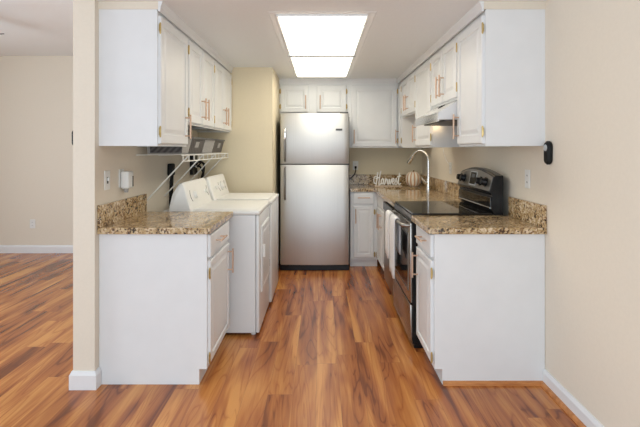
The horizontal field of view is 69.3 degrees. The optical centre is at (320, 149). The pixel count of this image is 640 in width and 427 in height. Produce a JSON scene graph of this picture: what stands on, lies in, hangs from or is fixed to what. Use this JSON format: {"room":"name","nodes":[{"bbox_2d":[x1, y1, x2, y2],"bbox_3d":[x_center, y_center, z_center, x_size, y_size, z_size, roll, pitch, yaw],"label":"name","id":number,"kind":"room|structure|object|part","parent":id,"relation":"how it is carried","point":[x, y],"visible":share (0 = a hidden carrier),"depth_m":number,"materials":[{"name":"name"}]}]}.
{"room":"kitchen","nodes":[
{"label":"kitchen","id":0,"kind":"room"},
{"bbox_2d":[0,56,72,244],"bbox_3d":[-3.217,0.065,6.275,3.565,2.640,0.150,0,0,0],"label":"wall","id":1,"kind":"structure","parent":0,"point":[36,92],"depth_m":6.20,"materials":[{"name":"paint"}]},
{"bbox_2d":[30,219,34,227],"bbox_3d":[-3.860,0.995,6.196,0.072,0.118,0.007,0,0,0],"label":"wall outlet","id":2,"kind":"object","parent":1,"relation":"attached to","point":[32,221],"visible":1,"depth_m":6.20,"materials":[{"name":"white plastic"}]},
{"bbox_2d":[0,245,72,252],"bbox_3d":[-3.220,1.333,6.192,3.559,0.104,0.016,0,0,0],"label":"baseboard","id":3,"kind":"structure","parent":1,"relation":"attached to","point":[3,248],"depth_m":6.18,"materials":[{"name":"paint"}]},
{"bbox_2d":[0,0,72,55],"bbox_3d":[-1.839,-1.305,3.200,6.322,0.100,6.000,0,0,0],"label":"ceiling","id":4,"kind":"structure","parent":0,"point":[29,27],"depth_m":4.72,"materials":[{"name":"paint"}]},
{"bbox_2d":[73,0,197,370],"bbox_3d":[-1.373,0.256,4.440,0.125,2.258,3.520,0,0,0],"label":"wall","id":5,"kind":"structure","parent":0,"point":[90,160],"depth_m":2.68,"materials":[{"name":"paint"}]},
{"bbox_2d":[69,367,100,389],"bbox_3d":[-1.373,1.333,4.432,0.157,0.104,3.536,0,0,0],"label":"baseboard","id":6,"kind":"structure","parent":5,"relation":"attached to","point":[78,380],"depth_m":2.66,"materials":[{"name":"paint"}]},
{"bbox_2d":[104,170,109,189],"bbox_3d":[-1.302,0.188,2.830,0.016,0.118,0.072,0,0,0],"label":"light switch","id":7,"kind":"object","parent":5,"relation":"attached to","point":[106,173],"visible":1,"depth_m":2.82,"materials":[{"name":"white plastic"}]},
{"bbox_2d":[119,169,123,187],"bbox_3d":[-1.306,0.188,3.030,0.007,0.118,0.072,0,0,0],"label":"wall outlet","id":8,"kind":"object","parent":5,"relation":"attached to","point":[120,170],"visible":0.6,"depth_m":3.01,"materials":[{"name":"white plastic"}]},
{"bbox_2d":[97,194,146,227],"bbox_3d":[-1.298,0.392,3.066,0.021,0.130,0.718,0,0,0],"label":"backsplash","id":9,"kind":"structure","parent":5,"relation":"attached to","point":[109,213],"depth_m":2.97,"materials":[{"name":"stone"}]},
{"bbox_2d":[121,171,133,191],"bbox_3d":[-1.273,0.211,3.045,0.056,0.138,0.090,0,0,0],"label":"air freshener","id":10,"kind":"object","parent":5,"relation":"attached to","point":[127,178],"visible":1,"depth_m":3.01,"materials":[{"name":"white plastic"}]},
{"bbox_2d":[98,1,157,8],"bbox_3d":[-1.134,-0.850,3.822,0.352,0.046,2.195,0,0,0],"label":"trim","id":11,"kind":"structure","parent":5,"relation":"attached to","point":[101,4],"depth_m":2.73,"materials":[{"name":"paint"}]},
{"bbox_2d":[99,9,190,146],"bbox_3d":[-1.107,-0.424,3.022,0.406,0.806,0.597,0,0,0],"label":"upper cabinet","id":12,"kind":"object","parent":5,"relation":"attached to","point":[143,55],"visible":0.99,"depth_m":2.73,"materials":[{"name":"paint"}]},
{"bbox_3d":[-0.956,-0.413,3.020,0.019,0.757,0.556,0,0,0],"label":"cabinet door","id":13,"kind":"part","parent":12,"relation":"part of","materials":[{"name":"paint"}]},
{"bbox_3d":[-0.925,-0.158,3.230,0.042,0.170,0.012,0,0,0],"label":"handle","id":14,"kind":"part","parent":12,"relation":"part of","materials":[{"name":"gold metal"}]},
{"bbox_2d":[168,163,174,205],"bbox_3d":[-1.287,0.423,3.980,0.044,0.605,0.090,0,0,0],"label":"cord","id":15,"kind":"object","parent":5,"relation":"attached to","point":[171,167],"visible":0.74,"depth_m":3.94,"materials":[{"name":"black plastic"}]},
{"bbox_2d":[136,153,227,200],"bbox_3d":[-1.145,0.214,4.090,0.332,0.358,1.623,0,0,0],"label":"wire shelf","id":16,"kind":"object","parent":5,"relation":"attached to","point":[184,154],"visible":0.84,"depth_m":3.85,"materials":[{"name":"white metal"}]},
{"bbox_2d":[147,137,192,153],"bbox_3d":[-1.115,-0.034,3.424,0.290,0.127,0.192,0,0,0],"label":"storage bin","id":17,"kind":"object","parent":16,"relation":"on","point":[150,150],"visible":0.49,"depth_m":3.33,"materials":[{"name":"grey fabric"}]},
{"bbox_3d":[-1.115,-0.026,3.332,0.230,0.099,0.007,0,0,0],"label":"panel","id":18,"kind":"part","parent":17,"relation":"part of","materials":[{"name":"grey plastic"}]},
{"bbox_3d":[-1.145,0.063,4.090,0.331,0.052,1.620,0,0,0],"label":"rail","id":19,"kind":"part","parent":16,"relation":"part of","materials":[{"name":"white plastic"}]},
{"bbox_2d":[188,137,205,152],"bbox_3d":[-1.115,-0.034,3.720,0.290,0.127,0.390,0,0,0],"label":"storage bin","id":20,"kind":"object","parent":16,"relation":"on","point":[197,143],"visible":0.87,"depth_m":3.69,"materials":[{"name":"grey fabric"}]},
{"bbox_2d":[202,138,215,152],"bbox_3d":[-1.115,-0.034,4.103,0.290,0.127,0.365,0,0,0],"label":"storage bin","id":21,"kind":"object","parent":16,"relation":"on","point":[208,146],"visible":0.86,"depth_m":4.08,"materials":[{"name":"grey fabric"}]},
{"bbox_2d":[212,139,224,152],"bbox_3d":[-1.115,-0.034,4.485,0.290,0.127,0.390,0,0,0],"label":"storage bin","id":22,"kind":"object","parent":16,"relation":"on","point":[218,144],"visible":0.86,"depth_m":4.46,"materials":[{"name":"grey fabric"}]},
{"bbox_2d":[190,155,204,177],"bbox_3d":[-1.249,0.212,4.759,0.119,0.324,0.299,0,0,0],"label":"hose","id":23,"kind":"object","parent":5,"relation":"attached to","point":[194,169],"visible":0.63,"depth_m":4.67,"materials":[{"name":"black rubber"}]},
{"bbox_2d":[186,35,214,128],"bbox_3d":[-1.107,-0.504,3.722,0.406,0.645,0.814,0,0,0],"label":"upper cabinet","id":24,"kind":"object","parent":5,"relation":"attached to","point":[201,67],"visible":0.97,"depth_m":3.65,"materials":[{"name":"paint"}]},
{"bbox_3d":[-0.956,-0.494,3.519,0.019,0.596,0.370,0,0,0],"label":"cabinet door","id":25,"kind":"part","parent":24,"relation":"part of","materials":[{"name":"paint"}]},
{"bbox_3d":[-0.925,-0.319,3.667,0.042,0.170,0.012,0,0,0],"label":"handle","id":26,"kind":"part","parent":24,"relation":"part of","materials":[{"name":"gold metal"}]},
{"bbox_3d":[-0.925,-0.319,3.762,0.042,0.170,0.012,0,0,0],"label":"handle","id":27,"kind":"part","parent":24,"relation":"part of","materials":[{"name":"gold metal"}]},
{"bbox_3d":[-0.956,-0.494,3.917,0.019,0.596,0.386,0,0,0],"label":"cabinet door","id":28,"kind":"part","parent":24,"relation":"part of","materials":[{"name":"paint"}]},
{"bbox_2d":[188,58,231,131],"bbox_3d":[-1.107,-0.504,4.521,0.406,0.645,0.808,0,0,0],"label":"upper cabinet","id":29,"kind":"object","parent":5,"relation":"attached to","point":[222,76],"visible":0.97,"depth_m":4.47,"materials":[{"name":"paint"}]},
{"bbox_3d":[-0.956,-0.494,4.321,0.019,0.596,0.370,0,0,0],"label":"cabinet door","id":30,"kind":"part","parent":29,"relation":"part of","materials":[{"name":"paint"}]},
{"bbox_3d":[-0.956,-0.494,4.716,0.019,0.596,0.380,0,0,0],"label":"cabinet door","id":31,"kind":"part","parent":29,"relation":"part of","materials":[{"name":"paint"}]},
{"bbox_2d":[198,67,279,263],"bbox_3d":[-0.913,0.256,5.490,0.794,2.258,1.140,0,0,0],"label":"wall","id":32,"kind":"structure","parent":0,"point":[252,164],"depth_m":4.92,"materials":[{"name":"paint"}]},
{"bbox_2d":[158,1,232,72],"bbox_3d":[-0.945,-0.843,3.821,0.026,0.060,2.197,0,0,0],"label":"trim","id":33,"kind":"structure","parent":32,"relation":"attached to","point":[168,13],"depth_m":3.33,"materials":[{"name":"paint"}]},
{"bbox_2d":[0,253,578,426],"bbox_3d":[-1.775,1.435,2.325,6.450,0.100,8.050,0,0,0],"label":"floor","id":34,"kind":"structure","parent":0,"point":[331,348],"depth_m":2.81,"materials":[{"name":"brown wood"}]},
{"bbox_2d":[99,221,233,383],"bbox_3d":[-0.960,0.941,3.027,0.696,0.888,0.605,0,0,0],"label":"base cabinet","id":35,"kind":"object","parent":34,"relation":"on","point":[164,298],"visible":0.98,"depth_m":2.73,"materials":[{"name":"paint"}]},
{"bbox_2d":[97,194,232,233],"bbox_3d":[-0.980,0.411,3.065,0.659,0.169,0.720,0,0,0],"label":"countertop","id":36,"kind":"structure","parent":35,"relation":"on","point":[130,215],"depth_m":2.90,"materials":[{"name":"stone"}]},
{"bbox_3d":[-0.663,0.574,3.027,0.019,0.133,0.555,0,0,0],"label":"drawer","id":37,"kind":"part","parent":35,"relation":"part of","materials":[{"name":"paint"}]},
{"bbox_3d":[-0.663,0.965,3.027,0.019,0.604,0.555,0,0,0],"label":"cabinet door","id":38,"kind":"part","parent":35,"relation":"part of","materials":[{"name":"paint"}]},
{"bbox_3d":[-0.633,0.564,2.950,0.042,0.012,0.170,0,0,0],"label":"handle","id":39,"kind":"part","parent":35,"relation":"part of","materials":[{"name":"gold metal"}]},
{"bbox_3d":[-0.633,0.778,3.245,0.042,0.170,0.012,0,0,0],"label":"handle","id":40,"kind":"part","parent":35,"relation":"part of","materials":[{"name":"gold metal"}]},
{"bbox_2d":[164,178,269,334],"bbox_3d":[-0.804,0.816,3.768,0.752,1.138,0.676,0,0,0],"label":"dryer","id":41,"kind":"object","parent":34,"relation":"on","point":[249,226],"visible":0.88,"depth_m":3.44,"materials":[{"name":"metal"}]},
{"bbox_3d":[-0.817,0.470,3.768,0.726,0.031,0.676,0,0,0],"label":"panel","id":42,"kind":"part","parent":41,"relation":"part of","materials":[{"name":"white plastic"}]},
{"bbox_3d":[-0.471,0.926,3.768,0.026,0.874,0.666,0,0,0],"label":"panel","id":43,"kind":"part","parent":41,"relation":"part of","materials":[{"name":"metal"}]},
{"bbox_3d":[-0.452,0.835,3.777,0.012,0.500,0.490,0,0,0],"label":"dryer door","id":44,"kind":"part","parent":41,"relation":"part of","materials":[{"name":"metal"}]},
{"bbox_2d":[205,174,278,301],"bbox_3d":[-0.799,0.816,4.458,0.726,1.138,0.676,0,0,0],"label":"washing machine","id":45,"kind":"object","parent":34,"relation":"on","point":[217,186],"visible":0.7,"depth_m":4.29,"materials":[{"name":"metal"}]},
{"bbox_3d":[-0.726,0.449,4.458,0.512,0.011,0.592,0,0,0],"label":"lid","id":46,"kind":"part","parent":45,"relation":"part of","materials":[{"name":"white plastic"}]},
{"bbox_3d":[-0.799,0.470,4.458,0.726,0.031,0.676,0,0,0],"label":"panel","id":47,"kind":"part","parent":45,"relation":"part of","materials":[{"name":"white plastic"}]},
{"bbox_3d":[-0.453,0.926,4.458,0.026,0.874,0.666,0,0,0],"label":"panel","id":48,"kind":"part","parent":45,"relation":"part of","materials":[{"name":"metal"}]},
{"bbox_2d":[280,112,348,269],"bbox_3d":[-0.073,0.477,5.597,0.800,1.815,0.806,0,0,0],"label":"refrigerator","id":49,"kind":"object","parent":34,"relation":"on","point":[314,147],"visible":1,"depth_m":5.25,"materials":[{"name":"silver metal"}]},
{"bbox_3d":[-0.408,0.385,5.230,0.024,0.383,0.063,0,0,0],"label":"handle","id":50,"kind":"part","parent":49,"relation":"part of","materials":[{"name":"silver metal"}]},
{"bbox_3d":[-0.408,-0.043,5.230,0.024,0.368,0.063,0,0,0],"label":"handle","id":51,"kind":"part","parent":49,"relation":"part of","materials":[{"name":"silver metal"}]},
{"bbox_3d":[-0.073,0.743,5.287,0.784,1.135,0.078,0,0,0],"label":"door","id":52,"kind":"part","parent":49,"relation":"part of","materials":[{"name":"silver metal"}]},
{"bbox_3d":[-0.073,-0.123,5.287,0.784,0.573,0.078,0,0,0],"label":"freezer door","id":53,"kind":"part","parent":49,"relation":"part of","materials":[{"name":"silver metal"}]},
{"bbox_2d":[349,191,377,265],"bbox_3d":[0.506,0.941,5.723,0.322,0.888,0.669,0,0,0],"label":"base cabinet","id":54,"kind":"object","parent":34,"relation":"on","point":[362,205],"visible":0.92,"depth_m":5.43,"materials":[{"name":"paint"}]},
{"bbox_3d":[0.500,0.574,5.441,0.240,0.133,0.019,0,0,0],"label":"drawer","id":55,"kind":"part","parent":54,"relation":"part of","materials":[{"name":"paint"}]},
{"bbox_3d":[0.500,0.965,5.441,0.240,0.604,0.019,0,0,0],"label":"cabinet door","id":56,"kind":"part","parent":54,"relation":"part of","materials":[{"name":"paint"}]},
{"bbox_2d":[376,194,384,270],"bbox_3d":[0.965,0.941,5.334,0.711,0.888,1.442,0,0,0],"label":"base cabinet","id":57,"kind":"object","parent":34,"relation":"on","point":[380,211],"visible":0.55,"depth_m":5.07,"materials":[{"name":"paint"}]},
{"bbox_3d":[0.630,0.778,5.080,0.042,0.170,0.012,0,0,0],"label":"handle","id":58,"kind":"part","parent":57,"relation":"part of","materials":[{"name":"gold metal"}]},
{"bbox_3d":[0.660,0.965,5.223,0.019,0.604,0.365,0,0,0],"label":"cabinet door","id":59,"kind":"part","parent":57,"relation":"part of","materials":[{"name":"paint"}]},
{"bbox_3d":[0.660,0.574,5.030,0.019,0.133,0.750,0,0,0],"label":"drawer","id":60,"kind":"part","parent":57,"relation":"part of","materials":[{"name":"paint"}]},
{"bbox_3d":[0.660,0.965,4.838,0.019,0.604,0.365,0,0,0],"label":"cabinet door","id":61,"kind":"part","parent":57,"relation":"part of","materials":[{"name":"paint"}]},
{"bbox_2d":[349,174,460,206],"bbox_3d":[0.831,0.411,5.029,0.981,0.169,2.059,0,0,0],"label":"countertop","id":62,"kind":"structure","parent":57,"relation":"on","point":[441,190],"depth_m":5.17,"materials":[{"name":"stone"}]},
{"bbox_2d":[373,171,401,186],"bbox_3d":[0.815,0.358,5.680,0.349,0.198,0.100,0,0,0],"label":"word sign","id":63,"kind":"object","parent":62,"relation":"on","point":[382,184],"visible":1,"depth_m":5.67,"materials":[{"name":"white wood"}]},
{"bbox_2d":[405,170,420,185],"bbox_3d":[1.155,0.357,5.800,0.189,0.201,0.189,0,0,0],"label":"pumpkin","id":64,"kind":"object","parent":62,"relation":"on","point":[413,178],"visible":0.99,"depth_m":5.73,"materials":[{"name":"beige ceramic"}]},
{"bbox_2d":[407,150,430,189],"bbox_3d":[1.095,0.230,5.267,0.308,0.457,0.107,0,0,43],"label":"faucet","id":65,"kind":"object","parent":62,"relation":"on","point":[427,182],"visible":1,"depth_m":5.19,"materials":[{"name":"silver metal"}]},
{"bbox_3d":[1.136,0.165,5.267,0.221,0.327,0.028,0,0,44],"label":"spout","id":66,"kind":"part","parent":65,"relation":"part of","materials":[{"name":"silver metal"}]},
{"bbox_2d":[383,201,393,293],"bbox_3d":[0.945,0.949,4.307,0.655,0.872,0.600,0,0,0],"label":"dishwasher","id":67,"kind":"object","parent":34,"relation":"on","point":[386,206],"visible":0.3,"depth_m":4.37,"materials":[{"name":"black metal"}]},
{"bbox_3d":[0.644,0.553,4.307,0.054,0.078,0.596,0,0,0],"label":"control panel","id":68,"kind":"part","parent":67,"relation":"part of","materials":[{"name":"black ceramic"}]},
{"bbox_2d":[385,210,393,258],"bbox_3d":[0.567,0.698,3.815,0.055,0.377,0.200,0,0,0],"label":"towel","id":69,"kind":"object","parent":67,"relation":"hanging from","point":[388,212],"visible":0.58,"depth_m":3.78,"materials":[{"name":"white fabric"}]},
{"bbox_2d":[390,167,502,347],"bbox_3d":[0.923,0.761,3.605,0.734,1.247,0.768,0,0,0],"label":"electric range","id":70,"kind":"object","parent":34,"relation":"on","point":[481,189],"visible":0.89,"depth_m":3.39,"materials":[{"name":"black metal"}]},
{"bbox_2d":[389,214,400,278],"bbox_3d":[0.567,0.743,3.560,0.055,0.467,0.220,0,0,0],"label":"towel","id":71,"kind":"object","parent":70,"relation":"hanging from","point":[394,228],"visible":0.97,"depth_m":3.52,"materials":[{"name":"white fabric"}]},
{"bbox_3d":[0.629,1.212,3.605,0.015,0.255,0.752,0,0,0],"label":"storage drawer","id":72,"kind":"part","parent":70,"relation":"part of","materials":[{"name":"silver metal"}]},
{"bbox_3d":[0.649,0.483,3.605,0.039,0.050,0.760,0,0,0],"label":"rail","id":73,"kind":"part","parent":70,"relation":"part of","materials":[{"name":"silver metal"}]},
{"bbox_3d":[0.965,1.370,3.605,0.630,0.030,0.756,0,0,0],"label":"toe panel","id":74,"kind":"part","parent":70,"relation":"part of","materials":[{"name":"black metal"}]},
{"bbox_2d":[395,201,492,214],"bbox_3d":[0.916,0.450,3.605,0.557,0.013,0.768,0,0,0],"label":"cooktop","id":75,"kind":"object","parent":70,"relation":"in","point":[407,207],"depth_m":3.48,"materials":[{"name":"black glass"}]},
{"bbox_3d":[1.168,0.233,3.820,0.047,0.068,0.067,0,0,0],"label":"knob","id":76,"kind":"part","parent":70,"relation":"part of","materials":[{"name":"black plastic"}]},
{"bbox_3d":[1.187,0.367,3.605,0.010,0.065,0.740,0,0,0],"label":"vent panel","id":77,"kind":"part","parent":70,"relation":"part of","materials":[{"name":"black glass"}]},
{"bbox_3d":[1.188,0.222,3.605,0.032,0.138,0.736,0,0,0],"label":"control panel","id":78,"kind":"part","parent":70,"relation":"part of","materials":[{"name":"silver metal"}]},
{"bbox_3d":[1.167,0.233,3.430,0.047,0.068,0.067,0,0,0],"label":"knob","id":79,"kind":"part","parent":70,"relation":"part of","materials":[{"name":"black plastic"}]},
{"bbox_3d":[1.169,0.233,3.330,0.047,0.068,0.067,0,0,0],"label":"knob","id":80,"kind":"part","parent":70,"relation":"part of","materials":[{"name":"black plastic"}]},
{"bbox_2d":[411,225,544,383],"bbox_3d":[0.965,0.941,2.966,0.711,0.888,0.477,0,0,0],"label":"base cabinet","id":81,"kind":"object","parent":34,"relation":"on","point":[480,298],"visible":0.96,"depth_m":2.73,"materials":[{"name":"paint"}]},
{"bbox_3d":[0.630,0.778,3.120,0.042,0.170,0.012,0,0,0],"label":"handle","id":82,"kind":"part","parent":81,"relation":"part of","materials":[{"name":"gold metal"}]},
{"bbox_3d":[0.660,0.574,2.965,0.019,0.133,0.420,0,0,0],"label":"drawer","id":83,"kind":"part","parent":81,"relation":"part of","materials":[{"name":"paint"}]},
{"bbox_3d":[0.660,0.965,2.965,0.019,0.604,0.420,0,0,0],"label":"cabinet door","id":84,"kind":"part","parent":81,"relation":"part of","materials":[{"name":"paint"}]},
{"bbox_2d":[411,197,546,233],"bbox_3d":[0.974,0.411,2.960,0.694,0.169,0.510,0,0,0],"label":"countertop","id":85,"kind":"structure","parent":81,"relation":"on","point":[525,217],"depth_m":2.83,"materials":[{"name":"stone"}]},
{"bbox_2d":[443,381,541,385],"bbox_3d":[1.012,1.374,2.721,0.588,0.022,0.018,0,0,0],"label":"trim","id":86,"kind":"structure","parent":81,"relation":"attached to","point":[445,383],"depth_m":2.71,"materials":[{"name":"orange wood"}]},
{"bbox_2d":[97,0,546,78],"bbox_3d":[-0.057,-1.114,4.340,2.757,0.482,3.440,0,0,0],"label":"ceiling","id":87,"kind":"structure","parent":0,"point":[242,32],"depth_m":3.29,"materials":[{"name":"paint"}]},
{"bbox_2d":[276,14,367,56],"bbox_3d":[0.008,-0.854,3.592,0.600,0.036,1.215,0,0,0],"label":"recessed light","id":88,"kind":"object","parent":87,"relation":"in","point":[304,35],"visible":1,"depth_m":3.37,"materials":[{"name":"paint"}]},
{"bbox_2d":[290,57,353,76],"bbox_3d":[0.008,-0.858,4.797,0.594,0.029,1.186,0,0,0],"label":"recessed light","id":89,"kind":"object","parent":87,"relation":"in","point":[303,66],"visible":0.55,"depth_m":4.70,"materials":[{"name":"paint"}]},
{"bbox_2d":[268,12,376,74],"bbox_3d":[0.008,-0.872,4.190,0.694,0.003,2.520,0,0,0],"label":"trim","id":90,"kind":"structure","parent":87,"relation":"attached to","point":[271,14],"depth_m":3.36,"materials":[{"name":"paint"}]},
{"bbox_2d":[397,1,483,83],"bbox_3d":[0.945,-0.843,4.226,0.026,0.060,3.007,0,0,0],"label":"trim","id":91,"kind":"structure","parent":87,"relation":"attached to","point":[473,13],"depth_m":3.43,"materials":[{"name":"paint"}]},
{"bbox_2d":[349,148,421,173],"bbox_3d":[0.006,0.256,6.130,2.632,2.258,0.140,0,0,0],"label":"wall","id":92,"kind":"structure","parent":0,"point":[370,160],"depth_m":6.06,"materials":[{"name":"paint"}]},
{"bbox_2d":[279,84,346,113],"bbox_3d":[-0.094,-0.636,5.864,0.840,0.382,0.389,0,0,0],"label":"upper cabinet","id":93,"kind":"object","parent":92,"relation":"attached to","point":[294,98],"visible":0.97,"depth_m":5.71,"materials":[{"name":"paint"}]},
{"bbox_3d":[-0.325,-0.625,5.721,0.340,0.333,0.019,0,0,0],"label":"cabinet door","id":94,"kind":"part","parent":93,"relation":"part of","materials":[{"name":"paint"}]},
{"bbox_3d":[0.129,-0.625,5.721,0.363,0.333,0.019,0,0,0],"label":"cabinet door","id":95,"kind":"part","parent":93,"relation":"part of","materials":[{"name":"paint"}]},
{"bbox_2d":[279,79,396,83],"bbox_3d":[0.209,-0.843,5.717,1.451,0.060,0.026,0,0,0],"label":"trim","id":96,"kind":"structure","parent":92,"relation":"attached to","point":[281,81],"depth_m":5.71,"materials":[{"name":"paint"}]},
{"bbox_2d":[353,161,357,169],"bbox_3d":[0.451,0.210,6.056,0.072,0.118,0.007,0,0,0],"label":"wall outlet","id":97,"kind":"object","parent":92,"relation":"attached to","point":[355,163],"visible":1,"depth_m":6.05,"materials":[{"name":"white plastic"}]},
{"bbox_2d":[347,84,398,147],"bbox_3d":[0.642,-0.424,5.864,0.641,0.806,0.389,0,0,0],"label":"upper cabinet","id":98,"kind":"object","parent":92,"relation":"attached to","point":[372,109],"visible":0.94,"depth_m":5.71,"materials":[{"name":"paint"}]},
{"bbox_2d":[349,174,421,184],"bbox_3d":[0.831,0.392,6.048,0.981,0.130,0.022,0,0,0],"label":"backsplash","id":99,"kind":"structure","parent":92,"relation":"attached to","point":[358,179],"depth_m":6.04,"materials":[{"name":"stone"}]},
{"bbox_2d":[422,0,639,426],"bbox_3d":[1.386,0.065,3.200,0.128,2.640,6.000,0,0,0],"label":"wall","id":100,"kind":"structure","parent":0,"point":[590,188],"depth_m":2.27,"materials":[{"name":"paint"}]},
{"bbox_2d":[401,68,416,117],"bbox_3d":[1.115,-0.601,5.096,0.413,0.452,0.822,0,0,0],"label":"upper cabinet","id":101,"kind":"object","parent":100,"relation":"attached to","point":[408,84],"visible":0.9,"depth_m":5.04,"materials":[{"name":"paint"}]},
{"bbox_3d":[0.961,-0.591,5.296,0.019,0.403,0.384,0,0,0],"label":"cabinet door","id":102,"kind":"part","parent":101,"relation":"part of","materials":[{"name":"paint"}]},
{"bbox_3d":[0.930,-0.512,5.047,0.042,0.170,0.012,0,0,0],"label":"handle","id":103,"kind":"part","parent":101,"relation":"part of","materials":[{"name":"gold metal"}]},
{"bbox_3d":[0.961,-0.591,4.896,0.019,0.403,0.384,0,0,0],"label":"cabinet door","id":104,"kind":"part","parent":101,"relation":"part of","materials":[{"name":"paint"}]},
{"bbox_2d":[395,80,431,147],"bbox_3d":[1.115,-0.424,5.777,0.413,0.806,0.563,0,0,0],"label":"upper cabinet","id":105,"kind":"object","parent":100,"relation":"attached to","point":[404,131],"visible":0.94,"depth_m":5.50,"materials":[{"name":"paint"}]},
{"bbox_3d":[0.961,-0.413,5.613,0.019,0.757,0.200,0,0,0],"label":"cabinet door","id":106,"kind":"part","parent":105,"relation":"part of","materials":[{"name":"paint"}]},
{"bbox_2d":[412,55,458,146],"bbox_3d":[1.115,-0.424,4.354,0.413,0.806,0.671,0,0,0],"label":"upper cabinet","id":107,"kind":"object","parent":100,"relation":"attached to","point":[425,136],"visible":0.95,"depth_m":4.18,"materials":[{"name":"paint"}]},
{"bbox_3d":[0.961,-0.413,4.359,0.019,0.757,0.638,0,0,0],"label":"cabinet door","id":108,"kind":"part","parent":107,"relation":"part of","materials":[{"name":"paint"}]},
{"bbox_2d":[415,100,456,125],"bbox_3d":[1.069,-0.277,3.637,0.504,0.153,0.762,0,0,0],"label":"range hood","id":109,"kind":"object","parent":100,"relation":"attached to","point":[442,115],"visible":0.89,"depth_m":3.39,"materials":[{"name":"metal"}]},
{"bbox_2d":[421,175,459,197],"bbox_3d":[1.310,0.392,5.018,0.021,0.130,2.036,0,0,0],"label":"backsplash","id":110,"kind":"structure","parent":100,"relation":"attached to","point":[451,188],"depth_m":4.91,"materials":[{"name":"stone"}]},
{"bbox_2d":[430,33,458,108],"bbox_3d":[1.115,-0.591,3.636,0.413,0.472,0.782,0,0,0],"label":"upper cabinet","id":111,"kind":"object","parent":100,"relation":"attached to","point":[443,65],"visible":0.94,"depth_m":3.57,"materials":[{"name":"paint"}]},
{"bbox_3d":[0.961,-0.581,3.827,0.019,0.423,0.362,0,0,0],"label":"cabinet door","id":112,"kind":"part","parent":111,"relation":"part of","materials":[{"name":"paint"}]},
{"bbox_3d":[0.930,-0.492,3.685,0.042,0.170,0.012,0,0,0],"label":"handle","id":113,"kind":"part","parent":111,"relation":"part of","materials":[{"name":"gold metal"}]},
{"bbox_3d":[0.930,-0.492,3.587,0.042,0.170,0.012,0,0,0],"label":"handle","id":114,"kind":"part","parent":111,"relation":"part of","materials":[{"name":"gold metal"}]},
{"bbox_3d":[0.961,-0.581,3.445,0.019,0.423,0.362,0,0,0],"label":"cabinet door","id":115,"kind":"part","parent":111,"relation":"part of","materials":[{"name":"paint"}]},
{"bbox_2d":[449,162,451,173],"bbox_3d":[1.318,0.190,4.720,0.007,0.118,0.072,0,0,0],"label":"wall outlet","id":116,"kind":"object","parent":100,"relation":"attached to","point":[450,163],"visible":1,"depth_m":4.71,"materials":[{"name":"white plastic"}]},
{"bbox_2d":[453,9,544,146],"bbox_3d":[1.115,-0.424,2.986,0.413,0.806,0.527,0,0,0],"label":"upper cabinet","id":117,"kind":"object","parent":100,"relation":"attached to","point":[501,52],"visible":0.98,"depth_m":2.73,"materials":[{"name":"paint"}]},
{"bbox_3d":[0.930,-0.158,3.195,0.042,0.170,0.012,0,0,0],"label":"handle","id":118,"kind":"part","parent":117,"relation":"part of","materials":[{"name":"gold metal"}]},
{"bbox_3d":[0.961,-0.413,2.990,0.019,0.757,0.496,0,0,0],"label":"cabinet door","id":119,"kind":"part","parent":117,"relation":"part of","materials":[{"name":"paint"}]},
{"bbox_2d":[484,1,545,9],"bbox_3d":[1.140,-0.850,4.393,0.364,0.046,3.335,0,0,0],"label":"trim","id":120,"kind":"structure","parent":100,"relation":"attached to","point":[487,4],"depth_m":2.73,"materials":[{"name":"paint"}]},
{"bbox_2d":[525,170,529,188],"bbox_3d":[1.318,0.188,2.957,0.007,0.118,0.072,0,0,0],"label":"wall outlet","id":121,"kind":"object","parent":100,"relation":"attached to","point":[527,172],"visible":1,"depth_m":2.95,"materials":[{"name":"white plastic"}]},
{"bbox_2d":[508,197,546,227],"bbox_3d":[1.310,0.392,2.961,0.021,0.130,0.508,0,0,0],"label":"backsplash","id":122,"kind":"structure","parent":100,"relation":"attached to","point":[534,213],"depth_m":2.90,"materials":[{"name":"stone"}]},
{"bbox_2d":[543,141,552,164],"bbox_3d":[1.306,0.019,2.665,0.032,0.136,0.058,0,0,0],"label":"remote","id":123,"kind":"object","parent":100,"relation":"attached to","point":[548,146],"visible":1,"depth_m":2.64,"materials":[{"name":"black plastic"}]},
{"bbox_2d":[541,381,585,426],"bbox_3d":[1.297,1.374,1.464,0.018,0.022,2.528,0,0,0],"label":"trim","id":124,"kind":"structure","parent":100,"relation":"attached to","point":[544,386],"depth_m":2.48,"materials":[{"name":"orange wood"}]},
{"bbox_2d":[543,369,603,426],"bbox_3d":[1.314,1.339,1.464,0.016,0.092,2.528,0,0,0],"label":"baseboard","id":125,"kind":"structure","parent":100,"relation":"attached to","point":[569,400],"depth_m":2.42,"materials":[{"name":"paint"}]}
]}

